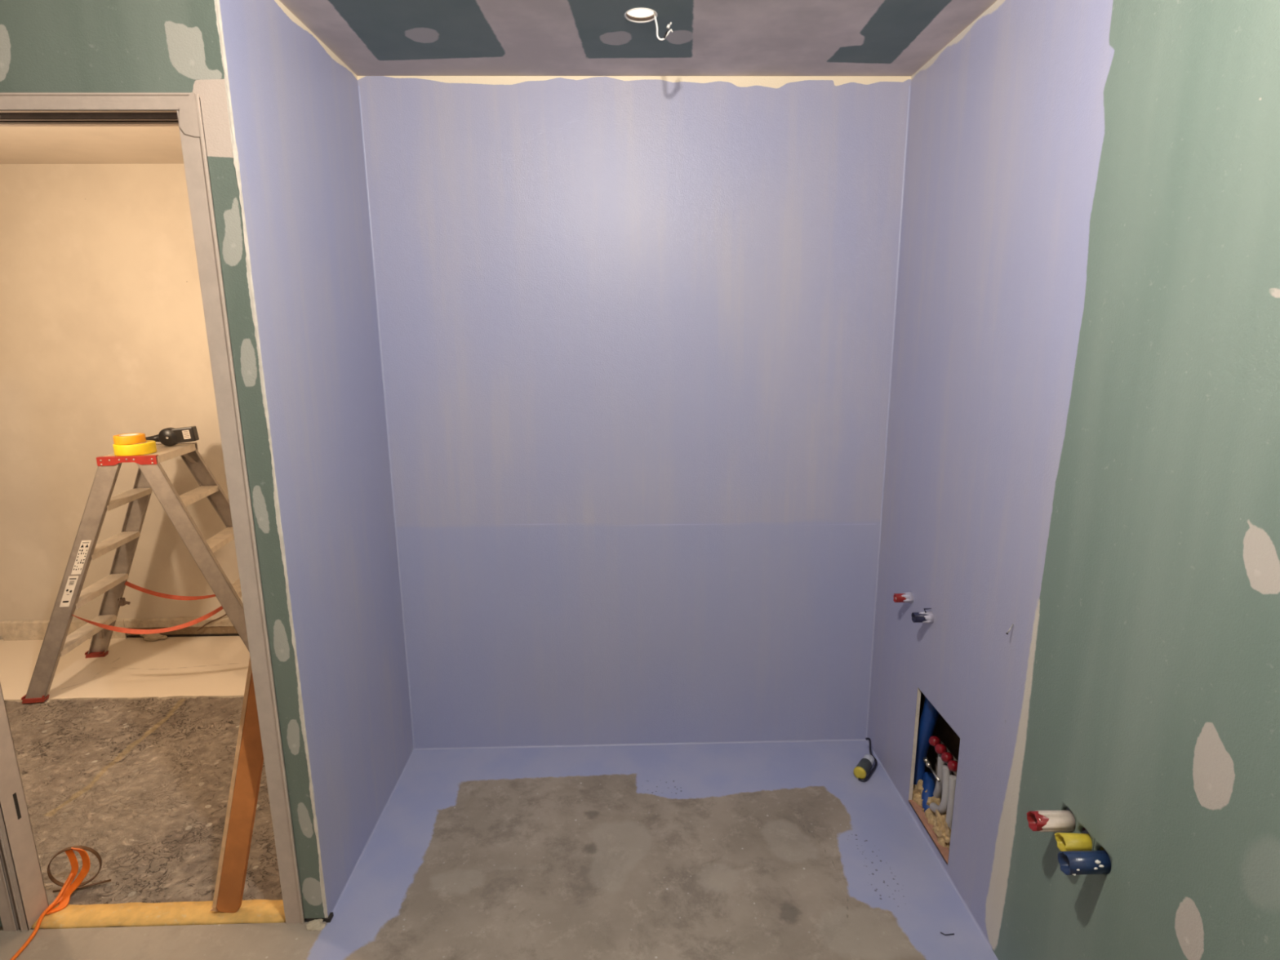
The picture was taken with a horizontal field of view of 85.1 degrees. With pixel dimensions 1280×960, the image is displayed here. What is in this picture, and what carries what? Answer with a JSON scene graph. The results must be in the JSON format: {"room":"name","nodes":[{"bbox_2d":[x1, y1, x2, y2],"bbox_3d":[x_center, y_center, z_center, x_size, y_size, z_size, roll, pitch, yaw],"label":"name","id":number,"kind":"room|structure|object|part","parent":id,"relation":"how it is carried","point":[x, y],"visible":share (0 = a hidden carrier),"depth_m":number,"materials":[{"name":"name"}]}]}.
{"room":"building under construction","nodes":[
{"label":"building under construction","id":0,"kind":"room"},
{"bbox_2d":[0,126,183,164],"bbox_3d":[-2.788,-1.347,2.479,3.515,0.001,1.909,-1,12,-1],"label":"ceiling","id":1,"kind":"structure","parent":0,"point":[18,144],"depth_m":3.08,"materials":[{"name":"beige paint"}]},
{"bbox_2d":[0,163,243,639],"bbox_3d":[-2.803,-0.322,3.673,3.515,2.503,0.001,-1,12,-1],"label":"wall","id":2,"kind":"structure","parent":0,"point":[103,331],"depth_m":3.62,"materials":[{"name":"beige paint"}]},
{"bbox_2d":[0,616,239,640],"bbox_3d":[-2.751,0.830,3.908,3.400,0.115,0.024,-1,12,-1],"label":"baseboard","id":3,"kind":"structure","parent":2,"relation":"attached to","point":[36,629],"depth_m":3.90,"materials":[{"name":"paint"}]},
{"bbox_2d":[197,613,226,631],"bbox_3d":[-2.361,0.776,3.896,0.225,0.131,0.010,-2,12,-6],"label":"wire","id":4,"kind":"object","parent":2,"relation":"attached to","point":[225,614],"visible":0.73,"depth_m":3.90,"materials":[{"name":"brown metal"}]},
{"bbox_2d":[0,0,327,926],"bbox_3d":[-1.536,0.055,1.739,1.250,2.488,0.001,-1,12,-1],"label":"wall","id":5,"kind":"structure","parent":0,"point":[46,46],"depth_m":1.55,"materials":[{"name":"green paint"}]},
{"bbox_2d":[219,0,413,917],"bbox_3d":[-0.922,-0.035,2.169,0.001,2.500,0.848,-1,12,-1],"label":"wall","id":6,"kind":"structure","parent":0,"point":[295,104],"depth_m":2.04,"materials":[{"name":"paint"}]},
{"bbox_2d":[216,0,327,906],"bbox_3d":[-0.915,0.035,1.753,0.010,2.436,0.008,-1,12,-1],"label":"trim","id":7,"kind":"structure","parent":6,"relation":"attached to","point":[236,161],"depth_m":1.71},
{"bbox_2d":[0,635,998,959],"bbox_3d":[-1.768,1.315,1.899,5.462,0.017,4.203,-1,12,-1],"label":"floor","id":8,"kind":"structure","parent":0,"point":[747,851],"depth_m":2.32,"materials":[{"name":"concrete"}]},
{"bbox_2d":[9,845,111,959],"bbox_3d":[-1.780,1.317,1.511,0.148,0.142,1.349,1,12,5],"label":"cord","id":9,"kind":"object","parent":8,"relation":"on","point":[63,898],"visible":1,"depth_m":2.12,"materials":[{"name":"orange plastic"}]},
{"bbox_3d":[-1.743,1.363,1.497,0.080,0.058,1.308,0,12,4],"label":"cord","id":10,"kind":"part","parent":9,"relation":"part of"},
{"bbox_2d":[21,442,249,703],"bbox_3d":[-2.320,0.408,3.424,1.163,1.131,0.497,-2,12,-8],"label":"step ladder","id":11,"kind":"object","parent":8,"relation":"on","point":[151,476],"visible":0.73,"depth_m":3.26,"materials":[{"name":"metal"}]},
{"bbox_2d":[112,440,156,456],"bbox_3d":[-2.315,-0.147,3.198,0.160,0.048,0.160,-1,12,-1],"label":"tape roll","id":12,"kind":"object","parent":11,"relation":"on","point":[149,446],"visible":0.86,"depth_m":3.14,"materials":[{"name":"plastic"}]},
{"bbox_2d":[112,432,146,444],"bbox_3d":[-2.333,-0.189,3.189,0.120,0.036,0.120,-1,12,-1],"label":"tape roll","id":13,"kind":"object","parent":12,"relation":"on","point":[138,437],"visible":1,"depth_m":3.15,"materials":[{"name":"plastic"}]},
{"bbox_2d":[146,426,199,446],"bbox_3d":[-2.311,-0.211,3.399,0.275,0.091,0.056,-3,12,-11],"label":"tool","id":14,"kind":"object","parent":11,"relation":"on","point":[169,437],"visible":0.9,"depth_m":3.39,"materials":[{"name":"black plastic"}]},
{"bbox_3d":[-2.384,-0.203,3.388,0.127,0.043,0.044,-3,12,-11],"label":"handle","id":15,"kind":"part","parent":14,"relation":"part of","materials":[{"name":"black plastic"}]},
{"bbox_2d":[139,633,167,640],"bbox_3d":[-2.712,0.870,3.883,0.150,0.051,0.066,-1,12,-1],"label":"chunk","id":16,"kind":"object","parent":8,"relation":"on","point":[152,637],"visible":0.77,"depth_m":3.87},
{"bbox_2d":[31,899,285,928],"bbox_3d":[-1.384,1.275,2.049,0.727,0.019,0.087,-1,12,-1],"label":"threshold strip","id":17,"kind":"object","parent":8,"relation":"on","point":[251,911],"visible":0.86,"depth_m":2.04,"materials":[{"name":"yellow wood"}]},
{"bbox_2d":[209,657,263,912],"bbox_3d":[-1.129,0.791,2.013,0.301,0.947,0.057,-9,15,-35],"label":"plank","id":18,"kind":"object","parent":17,"relation":"on","point":[249,757],"visible":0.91,"depth_m":2.02,"materials":[{"name":"orange wood"}]},
{"bbox_2d":[305,919,325,930],"bbox_3d":[-0.931,1.276,2.002,0.058,0.017,0.039,-1,12,-1],"label":"chip","id":19,"kind":"object","parent":8,"relation":"on","point":[316,924],"visible":1,"depth_m":2.00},
{"bbox_2d":[306,911,333,922],"bbox_3d":[-0.929,1.268,2.026,0.070,0.012,0.034,-1,12,-1],"label":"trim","id":20,"kind":"structure","parent":8,"relation":"on","point":[329,918],"depth_m":2.02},
{"bbox_2d":[331,749,414,913],"bbox_3d":[-0.909,1.185,2.429,0.006,0.006,0.848,-1,12,-1],"label":"trim","id":21,"kind":"structure","parent":8,"relation":"on","point":[413,750],"depth_m":2.36,"materials":[{"name":"blue"}]},
{"bbox_2d":[853,737,877,782],"bbox_3d":[0.881,1.080,2.696,0.065,0.071,0.205,7,14,31],"label":"pipe stub","id":22,"kind":"object","parent":8,"relation":"on","point":[863,767],"visible":1,"depth_m":2.65,"materials":[{"name":"grey plastic"}]},
{"bbox_2d":[357,75,911,747],"bbox_3d":[-0.001,-0.135,2.605,1.862,2.500,0.001,-1,12,-1],"label":"wall","id":23,"kind":"structure","parent":0,"point":[636,331],"depth_m":2.56,"materials":[{"name":"purple paint"}]},
{"bbox_2d":[357,85,415,749],"bbox_3d":[-0.929,-0.108,2.584,0.006,2.470,0.006,-1,12,-1],"label":"trim","id":24,"kind":"structure","parent":23,"relation":"attached to","point":[358,86],"depth_m":2.55,"materials":[{"name":"blue"}]},
{"bbox_2d":[414,738,866,750],"bbox_3d":[0.008,1.085,2.862,1.862,0.006,0.006,-1,12,-1],"label":"trim","id":25,"kind":"structure","parent":23,"relation":"attached to","point":[839,740],"depth_m":2.86,"materials":[{"name":"blue"}]},
{"bbox_2d":[865,85,911,737],"bbox_3d":[0.927,-0.131,2.626,0.006,2.470,0.006,-1,12,-1],"label":"trim","id":26,"kind":"structure","parent":23,"relation":"attached to","point":[909,86],"depth_m":2.59,"materials":[{"name":"blue"}]},
{"bbox_2d":[279,0,997,75],"bbox_3d":[-0.598,-1.038,0.838,3.112,0.012,3.050,-1,12,-1],"label":"ceiling","id":27,"kind":"structure","parent":0,"point":[372,37],"depth_m":2.02,"materials":[{"name":"paint"}]},
{"bbox_2d":[624,7,657,22],"bbox_3d":[0.003,-1.270,1.891,0.090,0.022,0.090,-1,12,-1],"label":"recessed light","id":28,"kind":"object","parent":27,"relation":"in","point":[641,15],"visible":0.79,"depth_m":1.91,"materials":[{"name":"white plastic"}]},
{"bbox_2d":[626,8,653,17],"bbox_3d":[0.003,-1.276,1.889,0.081,0.010,0.081,-1,12,-1],"label":"diffuser","id":29,"kind":"object","parent":28,"relation":"attached to","point":[633,13],"depth_m":1.90,"materials":[{"name":"beige plastic"}]},
{"bbox_2d":[653,11,672,40],"bbox_3d":[0.063,-1.242,1.905,0.055,0.075,0.015,-1,12,-1],"label":"hanging cable","id":30,"kind":"object","parent":27,"relation":"hanging from","point":[668,27],"visible":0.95,"depth_m":1.91,"materials":[{"name":"white plastic"}]},
{"bbox_2d":[867,0,1279,959],"bbox_3d":[1.053,0.273,1.159,0.170,2.710,3.050,-1,12,-1],"label":"wall","id":31,"kind":"structure","parent":0,"point":[1083,450],"depth_m":1.46,"materials":[{"name":"paint"}]},
{"bbox_2d":[893,591,913,603],"bbox_3d":[0.926,0.409,2.419,0.090,0.039,0.039,-1,12,-1],"label":"pipe stub","id":32,"kind":"object","parent":31,"relation":"attached to","point":[905,597],"visible":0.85,"depth_m":2.40,"materials":[{"name":"red plastic"}]},
{"bbox_2d":[911,608,933,623],"bbox_3d":[0.930,0.439,2.263,0.090,0.056,0.042,-1,12,-1],"label":"pipe stub","id":33,"kind":"object","parent":31,"relation":"attached to","point":[927,617],"visible":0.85,"depth_m":2.25,"materials":[{"name":"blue plastic"}]},
{"bbox_2d":[913,696,938,784],"bbox_3d":[1.002,0.897,2.447,0.061,0.521,0.113,-1,12,-1],"label":"conduit","id":34,"kind":"object","parent":31,"relation":"in","point":[929,717],"visible":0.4,"depth_m":2.42,"materials":[{"name":"blue plastic"}]},
{"bbox_2d":[921,772,935,812],"bbox_3d":[1.012,1.101,2.444,0.049,0.104,0.134,3,13,17],"label":"conduit","id":35,"kind":"object","parent":31,"relation":"in","point":[929,779],"visible":0.73,"depth_m":2.44,"materials":[{"name":"blue plastic"}]},
{"bbox_2d":[866,739,992,949],"bbox_3d":[0.948,1.177,2.397,0.006,0.006,1.000,-1,12,-1],"label":"trim","id":36,"kind":"structure","parent":31,"relation":"attached to","point":[975,922],"depth_m":2.23,"materials":[{"name":"blue"}]},
{"bbox_2d":[911,779,951,850],"bbox_3d":[1.023,1.168,2.356,0.139,0.186,0.350,-1,12,-1],"label":"debris","id":37,"kind":"object","parent":31,"relation":"in","point":[940,828],"visible":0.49,"depth_m":2.32,"materials":[{"name":"yellow plastic"}]},
{"bbox_2d":[908,687,959,863],"bbox_3d":[0.967,0.954,2.272,0.030,0.444,0.306,-1,12,-1],"label":"trim","id":38,"kind":"structure","parent":31,"relation":"attached to","point":[944,851],"depth_m":2.40,"materials":[{"name":"brown wood"}]},
{"bbox_2d":[934,757,946,774],"bbox_3d":[1.063,1.007,2.434,0.047,0.141,0.124,-1,12,-1],"label":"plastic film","id":39,"kind":"object","parent":31,"relation":"in","point":[936,762],"visible":0.06,"depth_m":2.46,"materials":[{"name":"plastic"}]},
{"bbox_2d":[928,735,957,776],"bbox_3d":[1.011,0.913,2.290,0.057,0.057,0.197,-1,12,-1],"label":"manifold","id":40,"kind":"object","parent":31,"relation":"in","point":[947,757],"visible":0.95,"depth_m":2.28,"materials":[{"name":"red plastic"}]},
{"bbox_2d":[933,754,946,798],"bbox_3d":[1.019,1.006,2.367,0.031,0.186,0.066,4,13,20],"label":"pipe","id":41,"kind":"object","parent":40,"relation":"attached to","point":[937,793],"visible":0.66,"depth_m":2.35,"materials":[{"name":"grey plastic"}]},
{"bbox_2d":[923,756,940,782],"bbox_3d":[0.997,0.987,2.384,0.023,0.027,0.111,-1,12,-1],"label":"valve","id":42,"kind":"object","parent":41,"relation":"attached to","point":[926,760],"visible":1,"depth_m":2.40,"materials":[{"name":"silver metal"}]},
{"bbox_2d":[929,764,951,814],"bbox_3d":[0.999,1.030,2.311,0.032,0.204,0.090,-1,12,-1],"label":"pipe","id":43,"kind":"object","parent":40,"relation":"attached to","point":[942,807],"visible":0.77,"depth_m":2.27,"materials":[{"name":"grey plastic"}]},
{"bbox_2d":[945,774,956,829],"bbox_3d":[1.002,1.048,2.245,0.028,0.203,0.037,-1,12,-1],"label":"pipe","id":44,"kind":"object","parent":40,"relation":"attached to","point":[952,782],"visible":0.62,"depth_m":2.23,"materials":[{"name":"grey plastic"}]},
{"bbox_2d":[1026,809,1085,831],"bbox_3d":[0.938,0.769,1.573,0.115,0.045,0.044,-1,12,-1],"label":"pipe stub","id":45,"kind":"object","parent":31,"relation":"attached to","point":[1059,820],"visible":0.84,"depth_m":1.56,"materials":[{"name":"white plastic"}]},
{"bbox_2d":[1054,832,1104,851],"bbox_3d":[0.955,0.791,1.518,0.086,0.039,0.047,-1,12,-1],"label":"pipe stub","id":46,"kind":"object","parent":31,"relation":"attached to","point":[1066,842],"visible":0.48,"depth_m":1.50,"materials":[{"name":"yellow plastic"}]},
{"bbox_2d":[1057,850,1111,875],"bbox_3d":[0.942,0.801,1.460,0.112,0.044,0.046,-1,12,-1],"label":"pipe stub","id":47,"kind":"object","parent":31,"relation":"attached to","point":[1074,863],"visible":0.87,"depth_m":1.45,"materials":[{"name":"blue plastic"}]},
{"label":"wall","id":48,"kind":"structure","parent":0,"visible":0},
{"bbox_2d":[0,92,304,931],"bbox_3d":[-1.401,0.202,1.821,0.849,2.188,0.109,-1,12,-1],"label":"door frame","id":49,"kind":"structure","parent":48,"relation":"in","point":[23,895],"depth_m":1.74,"materials":[{"name":"wood"}]}
]}

